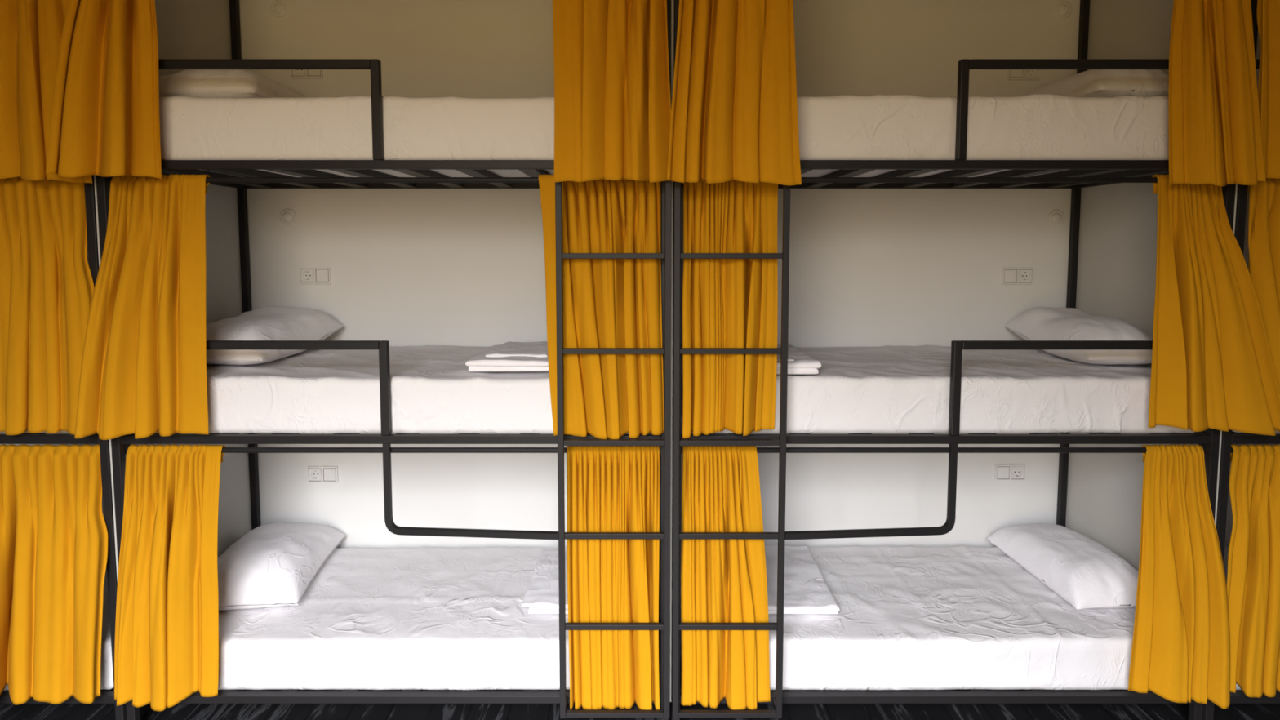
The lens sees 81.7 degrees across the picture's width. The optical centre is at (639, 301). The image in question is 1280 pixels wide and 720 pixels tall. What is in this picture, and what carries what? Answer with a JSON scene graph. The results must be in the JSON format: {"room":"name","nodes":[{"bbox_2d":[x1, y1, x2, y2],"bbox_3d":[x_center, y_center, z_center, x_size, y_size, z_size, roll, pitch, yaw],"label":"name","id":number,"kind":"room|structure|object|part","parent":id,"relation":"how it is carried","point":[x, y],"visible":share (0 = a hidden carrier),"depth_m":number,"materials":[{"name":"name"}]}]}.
{"room":"dormitory","nodes":[
{"label":"dormitory","id":0,"kind":"room"},
{"bbox_2d":[93,0,252,579],"bbox_3d":[-1.900,-0.136,3.081,0.008,3.162,0.951,0,5,0],"label":"wall","id":1,"kind":"structure","parent":0,"point":[186,28],"depth_m":3.33,"materials":[{"name":"grey paint"}]},
{"bbox_2d":[0,0,1279,548],"bbox_3d":[0.116,-0.086,3.634,12.000,3.350,0.143,0,5,0],"label":"wall","id":2,"kind":"structure","parent":0,"point":[410,267],"depth_m":3.55,"materials":[{"name":"white paint"}]},
{"bbox_2d":[270,0,287,17],"bbox_3d":[-1.687,-1.369,3.452,0.077,0.077,0.016,0,5,0],"label":"wall lamp","id":3,"kind":"object","parent":2,"relation":"attached to","point":[278,8],"visible":1,"depth_m":3.45,"materials":[{"name":"white plastic"}]},
{"bbox_2d":[279,208,296,225],"bbox_3d":[-1.681,-0.406,3.529,0.077,0.077,0.016,0,5,0],"label":"wall lamp","id":4,"kind":"object","parent":2,"relation":"attached to","point":[288,215],"visible":1,"depth_m":3.53,"materials":[{"name":"white plastic"}]},
{"bbox_2d":[290,69,323,78],"bbox_3d":[-1.564,-1.092,3.475,0.148,0.080,0.014,0,5,0],"label":"double socket","id":5,"kind":"object","parent":2,"relation":"attached to","point":[295,73],"visible":0.56,"depth_m":3.47,"materials":[{"name":"white plastic"}]},
{"bbox_3d":[-1.528,-1.091,3.474,0.057,0.059,0.012,0,5,0],"label":"plate","id":6,"kind":"part","parent":5,"relation":"part of","materials":[{"name":"white plastic"}]},
{"bbox_2d":[298,266,331,284],"bbox_3d":[-1.559,-0.127,3.552,0.148,0.080,0.014,0,5,0],"label":"double socket","id":7,"kind":"object","parent":2,"relation":"attached to","point":[308,275],"visible":1,"depth_m":3.55,"materials":[{"name":"white plastic"}]},
{"bbox_3d":[-1.523,-0.127,3.551,0.057,0.059,0.012,0,5,0],"label":"plate","id":8,"kind":"part","parent":7,"relation":"part of","materials":[{"name":"white plastic"}]},
{"bbox_2d":[306,466,338,482],"bbox_3d":[-1.555,0.845,3.629,0.148,0.080,0.014,0,5,0],"label":"double socket","id":9,"kind":"object","parent":2,"relation":"attached to","point":[314,473],"visible":1,"depth_m":3.62,"materials":[{"name":"white plastic"}]},
{"bbox_3d":[-1.519,0.845,3.628,0.057,0.059,0.012,0,5,0],"label":"plate","id":10,"kind":"part","parent":9,"relation":"part of","materials":[{"name":"white plastic"}]},
{"bbox_2d":[994,463,1026,480],"bbox_3d":[1.815,0.835,3.628,0.148,0.080,0.014,0,5,0],"label":"double socket","id":11,"kind":"object","parent":2,"relation":"attached to","point":[1002,472],"visible":1,"depth_m":3.62,"materials":[{"name":"white plastic"}]},
{"bbox_3d":[1.779,0.836,3.627,0.057,0.059,0.012,0,5,0],"label":"plate","id":12,"kind":"part","parent":11,"relation":"part of","materials":[{"name":"white plastic"}]},
{"bbox_2d":[1001,267,1034,284],"bbox_3d":[1.813,-0.125,3.552,0.148,0.080,0.014,0,5,0],"label":"double socket","id":13,"kind":"object","parent":2,"relation":"attached to","point":[1009,275],"visible":1,"depth_m":3.55,"materials":[{"name":"white plastic"}]},
{"bbox_3d":[1.777,-0.124,3.551,0.057,0.059,0.012,0,5,0],"label":"plate","id":14,"kind":"part","parent":13,"relation":"part of","materials":[{"name":"white plastic"}]},
{"bbox_2d":[1007,69,1039,79],"bbox_3d":[1.803,-1.084,3.476,0.148,0.080,0.014,0,5,0],"label":"double socket","id":15,"kind":"object","parent":2,"relation":"attached to","point":[1012,74],"visible":0.62,"depth_m":3.47,"materials":[{"name":"white plastic"}]},
{"bbox_3d":[1.767,-1.083,3.475,0.057,0.059,0.012,0,5,0],"label":"plate","id":16,"kind":"part","parent":15,"relation":"part of","materials":[{"name":"white plastic"}]},
{"bbox_2d":[1048,209,1064,226],"bbox_3d":[1.988,-0.401,3.529,0.077,0.077,0.016,0,5,0],"label":"wall lamp","id":17,"kind":"object","parent":2,"relation":"attached to","point":[1055,217],"visible":1,"depth_m":3.53,"materials":[{"name":"white plastic"}]},
{"bbox_2d":[1054,1,1071,18],"bbox_3d":[1.979,-1.363,3.453,0.077,0.077,0.016,0,5,0],"label":"wall lamp","id":18,"kind":"object","parent":2,"relation":"attached to","point":[1061,11],"visible":1,"depth_m":3.45,"materials":[{"name":"white plastic"}]},
{"bbox_2d":[0,656,1279,719],"bbox_3d":[0.116,1.810,1.549,12.000,0.100,4.600,0,5,0],"label":"floor","id":19,"kind":"structure","parent":0,"point":[7,711],"depth_m":2.98,"materials":[{"name":"black wood"}]},
{"bbox_2d":[0,174,127,719],"bbox_3d":[-2.886,0.076,3.043,1.960,3.120,1.026,0,5,0],"label":"bunk bed","id":20,"kind":"object","parent":19,"relation":"on","point":[106,696],"visible":0.08,"depth_m":2.66,"materials":[{"name":"black metal"}]},
{"bbox_2d":[0,429,67,433],"bbox_3d":[-2.872,0.339,3.105,1.825,0.208,0.874,0,5,0],"label":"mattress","id":21,"kind":"object","parent":20,"relation":"on","point":[61,431],"visible":0.02,"depth_m":2.68,"materials":[{"name":"white fabric"}]},
{"bbox_2d":[0,0,92,183],"bbox_3d":[-2.092,-0.902,2.517,0.448,0.994,0.163,0,5,0],"label":"curtain","id":22,"kind":"object","parent":20,"relation":"hanging from","point":[31,30],"visible":0.7,"depth_m":2.48,"materials":[{"name":"yellow fabric"}]},
{"bbox_2d":[0,176,95,435],"bbox_3d":[-2.153,0.008,2.611,0.495,0.919,0.119,0,5,0],"label":"curtain","id":23,"kind":"object","parent":20,"relation":"hanging from","point":[46,284],"visible":0.81,"depth_m":2.58,"materials":[{"name":"yellow fabric"}]},
{"bbox_3d":[-2.885,0.457,3.117,1.958,0.030,0.940,0,5,0],"label":"bed frame","id":24,"kind":"part","parent":20,"relation":"part of","materials":[{"name":"black metal"}]},
{"bbox_2d":[0,444,107,704],"bbox_3d":[-2.189,0.983,2.653,0.554,0.918,0.191,0,5,0],"label":"curtain","id":25,"kind":"object","parent":20,"relation":"hanging from","point":[54,532],"visible":0.99,"depth_m":2.64,"materials":[{"name":"yellow fabric"}]},
{"bbox_3d":[-2.885,1.429,3.194,1.958,0.030,0.940,0,5,0],"label":"bed frame","id":26,"kind":"part","parent":20,"relation":"part of","materials":[{"name":"black metal"}]},
{"bbox_2d":[4,565,113,690],"bbox_3d":[-2.872,1.313,3.183,1.825,0.202,0.874,0,5,0],"label":"mattress","id":27,"kind":"object","parent":20,"relation":"on","point":[106,665],"visible":0.03,"depth_m":2.76,"materials":[{"name":"white fabric"}]},
{"bbox_3d":[-1.921,0.109,2.633,0.030,3.120,0.030,0,5,0],"label":"corner post","id":28,"kind":"part","parent":20,"relation":"part of","materials":[{"name":"black metal"}]},
{"bbox_2d":[95,0,671,719],"bbox_3d":[-0.894,0.076,3.043,2.001,3.120,1.026,0,5,0],"label":"bunk bed","id":29,"kind":"object","parent":19,"relation":"on","point":[366,178],"visible":0.55,"depth_m":2.65,"materials":[{"name":"black metal"}]},
{"bbox_2d":[45,0,161,179],"bbox_3d":[-1.772,-0.906,2.492,0.348,0.982,0.224,0,5,2],"label":"curtain","id":30,"kind":"object","parent":29,"relation":"hanging from","point":[105,122],"visible":1,"depth_m":2.43,"materials":[{"name":"yellow fabric"}]},
{"bbox_3d":[-1.879,0.109,2.633,0.030,3.120,0.030,0,5,0],"label":"corner post","id":31,"kind":"part","parent":29,"relation":"part of","materials":[{"name":"black metal"}]},
{"bbox_2d":[74,173,209,439],"bbox_3d":[-1.722,0.009,2.576,0.440,0.916,0.189,0,5,0],"label":"curtain","id":32,"kind":"object","parent":29,"relation":"hanging from","point":[143,374],"visible":0.97,"depth_m":2.55,"materials":[{"name":"yellow fabric"}]},
{"bbox_2d":[114,444,226,711],"bbox_3d":[-1.698,0.983,2.662,0.377,0.919,0.171,0,5,0],"label":"curtain","id":33,"kind":"object","parent":29,"relation":"hanging from","point":[166,646],"visible":1,"depth_m":2.64,"materials":[{"name":"yellow fabric"}]},
{"bbox_3d":[-1.879,0.037,3.540,0.030,3.120,0.030,0,5,0],"label":"corner post","id":34,"kind":"part","parent":29,"relation":"part of","materials":[{"name":"black metal"}]},
{"bbox_3d":[-1.382,-0.665,2.571,0.965,0.344,0.030,0,5,0],"label":"guard rail","id":35,"kind":"part","parent":29,"relation":"part of","materials":[{"name":"black metal"}]},
{"bbox_3d":[-1.381,0.308,2.648,0.967,0.340,0.030,0,5,0],"label":"guard rail","id":36,"kind":"part","parent":29,"relation":"part of","materials":[{"name":"black metal"}]},
{"bbox_2d":[159,95,554,177],"bbox_3d":[-0.894,-0.645,3.027,1.910,0.231,0.874,0,5,0],"label":"mattress","id":37,"kind":"object","parent":29,"relation":"on","point":[447,127],"visible":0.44,"depth_m":2.59,"materials":[{"name":"white fabric"}]},
{"bbox_2d":[158,69,306,97],"bbox_3d":[-1.634,-0.850,3.063,0.439,0.172,0.700,0,5,0],"label":"pillow","id":38,"kind":"object","parent":37,"relation":"on","point":[237,83],"visible":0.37,"depth_m":2.75,"materials":[{"name":"white fabric"}]},
{"bbox_3d":[-0.894,-0.443,2.619,1.968,0.047,0.022,0,5,0],"label":"curtain rod","id":39,"kind":"part","parent":29,"relation":"part of","materials":[{"name":"black metal"}]},
{"bbox_3d":[-0.894,0.457,3.117,2.000,0.030,0.940,0,5,0],"label":"bed frame","id":40,"kind":"part","parent":29,"relation":"part of","materials":[{"name":"black metal"}]},
{"bbox_3d":[-0.894,0.529,2.696,1.968,0.047,0.022,0,5,0],"label":"curtain rod","id":41,"kind":"part","parent":29,"relation":"part of","materials":[{"name":"black metal"}]},
{"bbox_2d":[217,546,569,689],"bbox_3d":[-0.894,1.315,3.183,1.910,0.200,0.874,0,5,0],"label":"mattress","id":42,"kind":"object","parent":29,"relation":"on","point":[368,618],"visible":0.62,"depth_m":2.83,"materials":[{"name":"white fabric"}]},
{"bbox_2d":[217,522,346,610],"bbox_3d":[-1.630,1.119,3.264,0.460,0.179,0.720,-1,5,-7],"label":"pillow","id":43,"kind":"object","parent":42,"relation":"on","point":[274,564],"visible":0.86,"depth_m":3.06,"materials":[{"name":"white fabric"}]},
{"bbox_2d":[521,550,568,613],"bbox_3d":[-0.257,1.196,3.198,0.433,0.040,0.546,0,5,0],"label":"sheet","id":44,"kind":"object","parent":42,"relation":"on","point":[541,596],"visible":0.38,"depth_m":3.09,"materials":[{"name":"white fabric"}]},
{"bbox_2d":[155,345,651,433],"bbox_3d":[-0.894,0.337,3.105,1.910,0.209,0.874,0,5,0],"label":"mattress","id":45,"kind":"object","parent":29,"relation":"on","point":[433,388],"visible":0.47,"depth_m":2.67,"materials":[{"name":"white fabric"}]},
{"bbox_2d":[206,306,343,364],"bbox_3d":[-1.639,0.130,3.171,0.439,0.190,0.730,0,5,2],"label":"pillow","id":46,"kind":"object","parent":45,"relation":"on","point":[267,322],"visible":0.74,"depth_m":3.03,"materials":[{"name":"white fabric"}]},
{"bbox_2d":[465,341,548,371],"bbox_3d":[-0.415,0.213,2.971,0.475,0.059,0.486,0,5,0],"label":"sheet","id":47,"kind":"object","parent":45,"relation":"on","point":[509,356],"visible":0.6,"depth_m":2.79,"materials":[{"name":"white fabric"}]},
{"bbox_3d":[-0.894,1.429,3.194,2.000,0.030,0.940,0,5,0],"label":"bed frame","id":48,"kind":"part","parent":29,"relation":"part of","materials":[{"name":"black metal"}]},
{"bbox_3d":[-0.894,-0.515,3.040,2.000,0.030,0.940,0,5,0],"label":"bed frame","id":49,"kind":"part","parent":29,"relation":"part of","materials":[{"name":"black metal"}]},
{"bbox_3d":[-0.605,0.677,2.634,0.645,0.334,0.025,1,5,8],"label":"bent rail","id":50,"kind":"part","parent":29,"relation":"part of","materials":[{"name":"black metal"}]},
{"bbox_2d":[538,174,664,439],"bbox_3d":[-0.136,0.015,2.609,0.444,0.932,0.124,0,5,0],"label":"curtain","id":51,"kind":"object","parent":29,"relation":"hanging from","point":[608,303],"visible":0.88,"depth_m":2.58,"materials":[{"name":"yellow fabric"}]},
{"bbox_2d":[552,0,671,182],"bbox_3d":[-0.090,-0.897,2.486,0.403,0.999,0.227,0,5,0],"label":"curtain","id":52,"kind":"object","parent":29,"relation":"hanging from","point":[612,101],"visible":0.98,"depth_m":2.42,"materials":[{"name":"yellow fabric"}]},
{"bbox_2d":[566,445,659,710],"bbox_3d":[-0.097,1.001,2.687,0.337,0.961,0.124,0,5,0],"label":"curtain","id":53,"kind":"object","parent":29,"relation":"hanging from","point":[610,488],"visible":0.92,"depth_m":2.66,"materials":[{"name":"yellow fabric"}]},
{"bbox_3d":[0.091,0.037,3.540,0.030,3.120,0.030,0,5,0],"label":"corner post","id":54,"kind":"part","parent":29,"relation":"part of","materials":[{"name":"black metal"}]},
{"bbox_3d":[0.091,0.109,2.633,0.030,3.120,0.030,0,5,0],"label":"corner post","id":55,"kind":"part","parent":29,"relation":"part of","materials":[{"name":"black metal"}]},
{"bbox_2d":[671,0,1235,719],"bbox_3d":[1.096,0.076,3.043,1.960,3.120,1.026,0,5,0],"label":"bunk bed","id":56,"kind":"object","parent":19,"relation":"on","point":[1081,174],"visible":0.57,"depth_m":2.65,"materials":[{"name":"black metal"}]},
{"bbox_3d":[0.133,0.109,2.633,0.030,3.120,0.030,0,5,0],"label":"corner post","id":57,"kind":"part","parent":56,"relation":"part of","materials":[{"name":"black metal"}]},
{"bbox_2d":[680,445,770,710],"bbox_3d":[0.311,0.995,2.687,0.326,0.948,0.124,0,5,0],"label":"curtain","id":58,"kind":"object","parent":56,"relation":"hanging from","point":[722,580],"visible":0.92,"depth_m":2.66,"materials":[{"name":"yellow fabric"}]},
{"bbox_2d":[681,179,777,438],"bbox_3d":[0.316,0.011,2.609,0.341,0.924,0.124,0,5,0],"label":"curtain","id":59,"kind":"object","parent":56,"relation":"hanging from","point":[726,303],"visible":0.88,"depth_m":2.58,"materials":[{"name":"yellow fabric"}]},
{"bbox_2d":[666,0,801,185],"bbox_3d":[0.311,-0.893,2.478,0.447,1.007,0.243,0,5,0],"label":"curtain","id":60,"kind":"object","parent":56,"relation":"hanging from","point":[734,109],"visible":1,"depth_m":2.42,"materials":[{"name":"yellow fabric"}]},
{"bbox_3d":[0.824,0.677,2.634,0.641,0.334,0.025,-1,5,-8],"label":"bent rail","id":61,"kind":"part","parent":56,"relation":"part of","materials":[{"name":"black metal"}]},
{"bbox_2d":[680,545,1135,689],"bbox_3d":[1.096,1.312,3.183,1.870,0.206,0.874,0,5,0],"label":"mattress","id":62,"kind":"object","parent":56,"relation":"on","point":[962,616],"visible":0.55,"depth_m":2.81,"materials":[{"name":"white fabric"}]},
{"bbox_2d":[764,545,839,613],"bbox_3d":[0.559,1.185,3.194,0.464,0.044,0.614,0,5,0],"label":"folded towel","id":63,"kind":"object","parent":62,"relation":"on","point":[806,591],"visible":0.5,"depth_m":3.08,"materials":[{"name":"white fabric"}]},
{"bbox_2d":[986,523,1138,609],"bbox_3d":[1.878,1.118,3.244,0.374,0.175,0.700,0,5,-3],"label":"pillow","id":64,"kind":"object","parent":62,"relation":"on","point":[1084,572],"visible":0.91,"depth_m":3.07,"materials":[{"name":"white fabric"}]},
{"bbox_3d":[1.097,-0.515,3.040,1.958,0.030,0.940,0,5,0],"label":"bed frame","id":65,"kind":"part","parent":56,"relation":"part of","materials":[{"name":"black metal"}]},
{"bbox_3d":[1.097,1.429,3.194,1.958,0.030,0.940,0,5,0],"label":"bed frame","id":66,"kind":"part","parent":56,"relation":"part of","materials":[{"name":"black metal"}]},
{"bbox_2d":[681,345,1195,433],"bbox_3d":[1.096,0.338,3.105,1.870,0.209,0.874,0,5,0],"label":"mattress","id":67,"kind":"object","parent":56,"relation":"on","point":[886,388],"visible":0.62,"depth_m":2.68,"materials":[{"name":"white fabric"}]},
{"bbox_2d":[776,343,821,374],"bbox_3d":[0.441,0.216,2.936,0.436,0.058,0.516,0,5,0],"label":"sheet","id":68,"kind":"object","parent":67,"relation":"on","point":[798,362],"visible":0.16,"depth_m":2.69,"materials":[{"name":"white fabric"}]},
{"bbox_2d":[1005,306,1152,364],"bbox_3d":[1.898,0.134,3.171,0.340,0.187,0.705,0,5,2],"label":"pillow","id":69,"kind":"object","parent":67,"relation":"on","point":[1036,323],"visible":0.84,"depth_m":2.99,"materials":[{"name":"white fabric"}]},
{"bbox_3d":[1.097,0.529,2.696,1.926,0.047,0.022,0,5,0],"label":"curtain rod","id":70,"kind":"part","parent":56,"relation":"part of","materials":[{"name":"black metal"}]},
{"bbox_3d":[1.097,0.457,3.117,1.958,0.030,0.940,0,5,0],"label":"bed frame","id":71,"kind":"part","parent":56,"relation":"part of","materials":[{"name":"black metal"}]},
{"bbox_3d":[1.097,-0.443,2.619,1.926,0.047,0.022,0,5,0],"label":"curtain rod","id":72,"kind":"part","parent":56,"relation":"part of","materials":[{"name":"black metal"}]},
{"bbox_2d":[796,93,1168,177],"bbox_3d":[1.096,-0.649,3.027,1.870,0.240,0.874,0,5,0],"label":"mattress","id":73,"kind":"object","parent":56,"relation":"on","point":[877,126],"visible":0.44,"depth_m":2.60,"materials":[{"name":"white fabric"}]},
{"bbox_2d":[1024,69,1168,97],"bbox_3d":[1.861,-0.857,3.063,0.400,0.169,0.700,0,5,-3],"label":"pillow","id":74,"kind":"object","parent":73,"relation":"on","point":[1091,82],"visible":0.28,"depth_m":2.75,"materials":[{"name":"white fabric"}]},
{"bbox_3d":[1.580,0.308,2.648,0.932,0.340,0.030,0,5,0],"label":"guard rail","id":75,"kind":"part","parent":56,"relation":"part of","materials":[{"name":"black metal"}]},
{"bbox_3d":[1.575,-0.665,2.571,0.941,0.344,0.030,0,5,0],"label":"guard rail","id":76,"kind":"part","parent":56,"relation":"part of","materials":[{"name":"black metal"}]},
{"bbox_3d":[2.061,0.037,3.540,0.030,3.120,0.030,0,5,0],"label":"corner post","id":77,"kind":"part","parent":56,"relation":"part of","materials":[{"name":"black metal"}]},
{"bbox_2d":[1128,444,1230,709],"bbox_3d":[1.932,0.977,2.660,0.323,0.907,0.174,0,5,0],"label":"curtain","id":78,"kind":"object","parent":56,"relation":"hanging from","point":[1180,649],"visible":1,"depth_m":2.63,"materials":[{"name":"yellow fabric"}]},
{"bbox_3d":[2.061,0.109,2.633,0.030,3.120,0.030,0,5,0],"label":"corner post","id":79,"kind":"part","parent":56,"relation":"part of","materials":[{"name":"black metal"}]},
{"bbox_2d":[1148,173,1279,435],"bbox_3d":[1.992,0.001,2.572,0.423,0.897,0.195,0,5,0],"label":"curtain","id":80,"kind":"object","parent":56,"relation":"hanging from","point":[1212,367],"visible":0.88,"depth_m":2.54,"materials":[{"name":"yellow fabric"}]},
{"bbox_2d":[1168,0,1266,186],"bbox_3d":[1.921,-0.893,2.500,0.329,1.010,0.198,0,5,0],"label":"curtain","id":81,"kind":"object","parent":56,"relation":"hanging from","point":[1215,132],"visible":1,"depth_m":2.45,"materials":[{"name":"yellow fabric"}]},
{"bbox_2d":[1202,0,1279,719],"bbox_3d":[3.088,0.076,3.043,2.001,3.120,1.026,0,5,0],"label":"bunk bed","id":82,"kind":"object","parent":19,"relation":"on","point":[1229,437],"visible":0.13,"depth_m":2.65,"materials":[{"name":"black metal"}]},
{"bbox_2d":[1223,546,1240,689],"bbox_3d":[3.081,1.316,3.183,1.870,0.198,0.874,0,5,0],"label":"mattress","id":83,"kind":"object","parent":82,"relation":"on","point":[1226,548],"visible":0.02,"depth_m":3.39,"materials":[{"name":"white fabric"}]},
{"bbox_2d":[1226,444,1279,697],"bbox_3d":[2.300,0.965,2.672,0.428,0.885,0.149,0,5,0],"label":"curtain","id":84,"kind":"object","parent":82,"relation":"hanging from","point":[1253,579],"visible":0.94,"depth_m":2.64,"materials":[{"name":"yellow fabric"}]},
{"bbox_3d":[3.088,1.429,3.194,2.000,0.030,0.940,0,5,0],"label":"bed frame","id":85,"kind":"part","parent":82,"relation":"part of","materials":[{"name":"black metal"}]},
{"bbox_3d":[3.088,0.457,3.117,2.000,0.030,0.940,0,5,0],"label":"bed frame","id":86,"kind":"part","parent":82,"relation":"part of","materials":[{"name":"black metal"}]},
{"bbox_2d":[1231,430,1279,432],"bbox_3d":[3.081,0.339,3.105,1.870,0.207,0.874,0,5,0],"label":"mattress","id":87,"kind":"object","parent":82,"relation":"on","point":[1232,430],"visible":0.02,"depth_m":2.68,"materials":[{"name":"white fabric"}]},
{"bbox_3d":[2.600,-0.665,2.571,0.965,0.344,0.030,0,5,0],"label":"guard rail","id":88,"kind":"part","parent":82,"relation":"part of","materials":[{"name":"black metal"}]},
{"bbox_2d":[1247,177,1279,431],"bbox_3d":[2.282,0.000,2.595,0.328,0.900,0.150,0,5,0],"label":"curtain","id":89,"kind":"object","parent":82,"relation":"hanging from","point":[1264,221],"visible":0.66,"depth_m":2.57,"materials":[{"name":"yellow fabric"}]},
{"bbox_2d":[1256,0,1279,178],"bbox_3d":[2.254,-0.907,2.522,0.356,0.986,0.151,0,5,0],"label":"curtain","id":90,"kind":"object","parent":82,"relation":"hanging from","point":[1268,11],"visible":0.88,"depth_m":2.49,"materials":[{"name":"yellow fabric"}]},
{"bbox_2d":[669,0,673,702],"bbox_3d":[0.112,-0.136,3.081,0.008,3.162,0.951,0,5,0],"label":"wall","id":91,"kind":"structure","parent":0,"point":[672,1],"depth_m":2.63,"materials":[{"name":"grey paint"}]},
{"bbox_2d":[1065,0,1237,570],"bbox_3d":[2.082,-0.136,3.081,0.008,3.162,0.951,0,5,0],"label":"wall","id":92,"kind":"structure","parent":0,"point":[1116,278],"depth_m":3.22,"materials":[{"name":"grey paint"}]}
]}

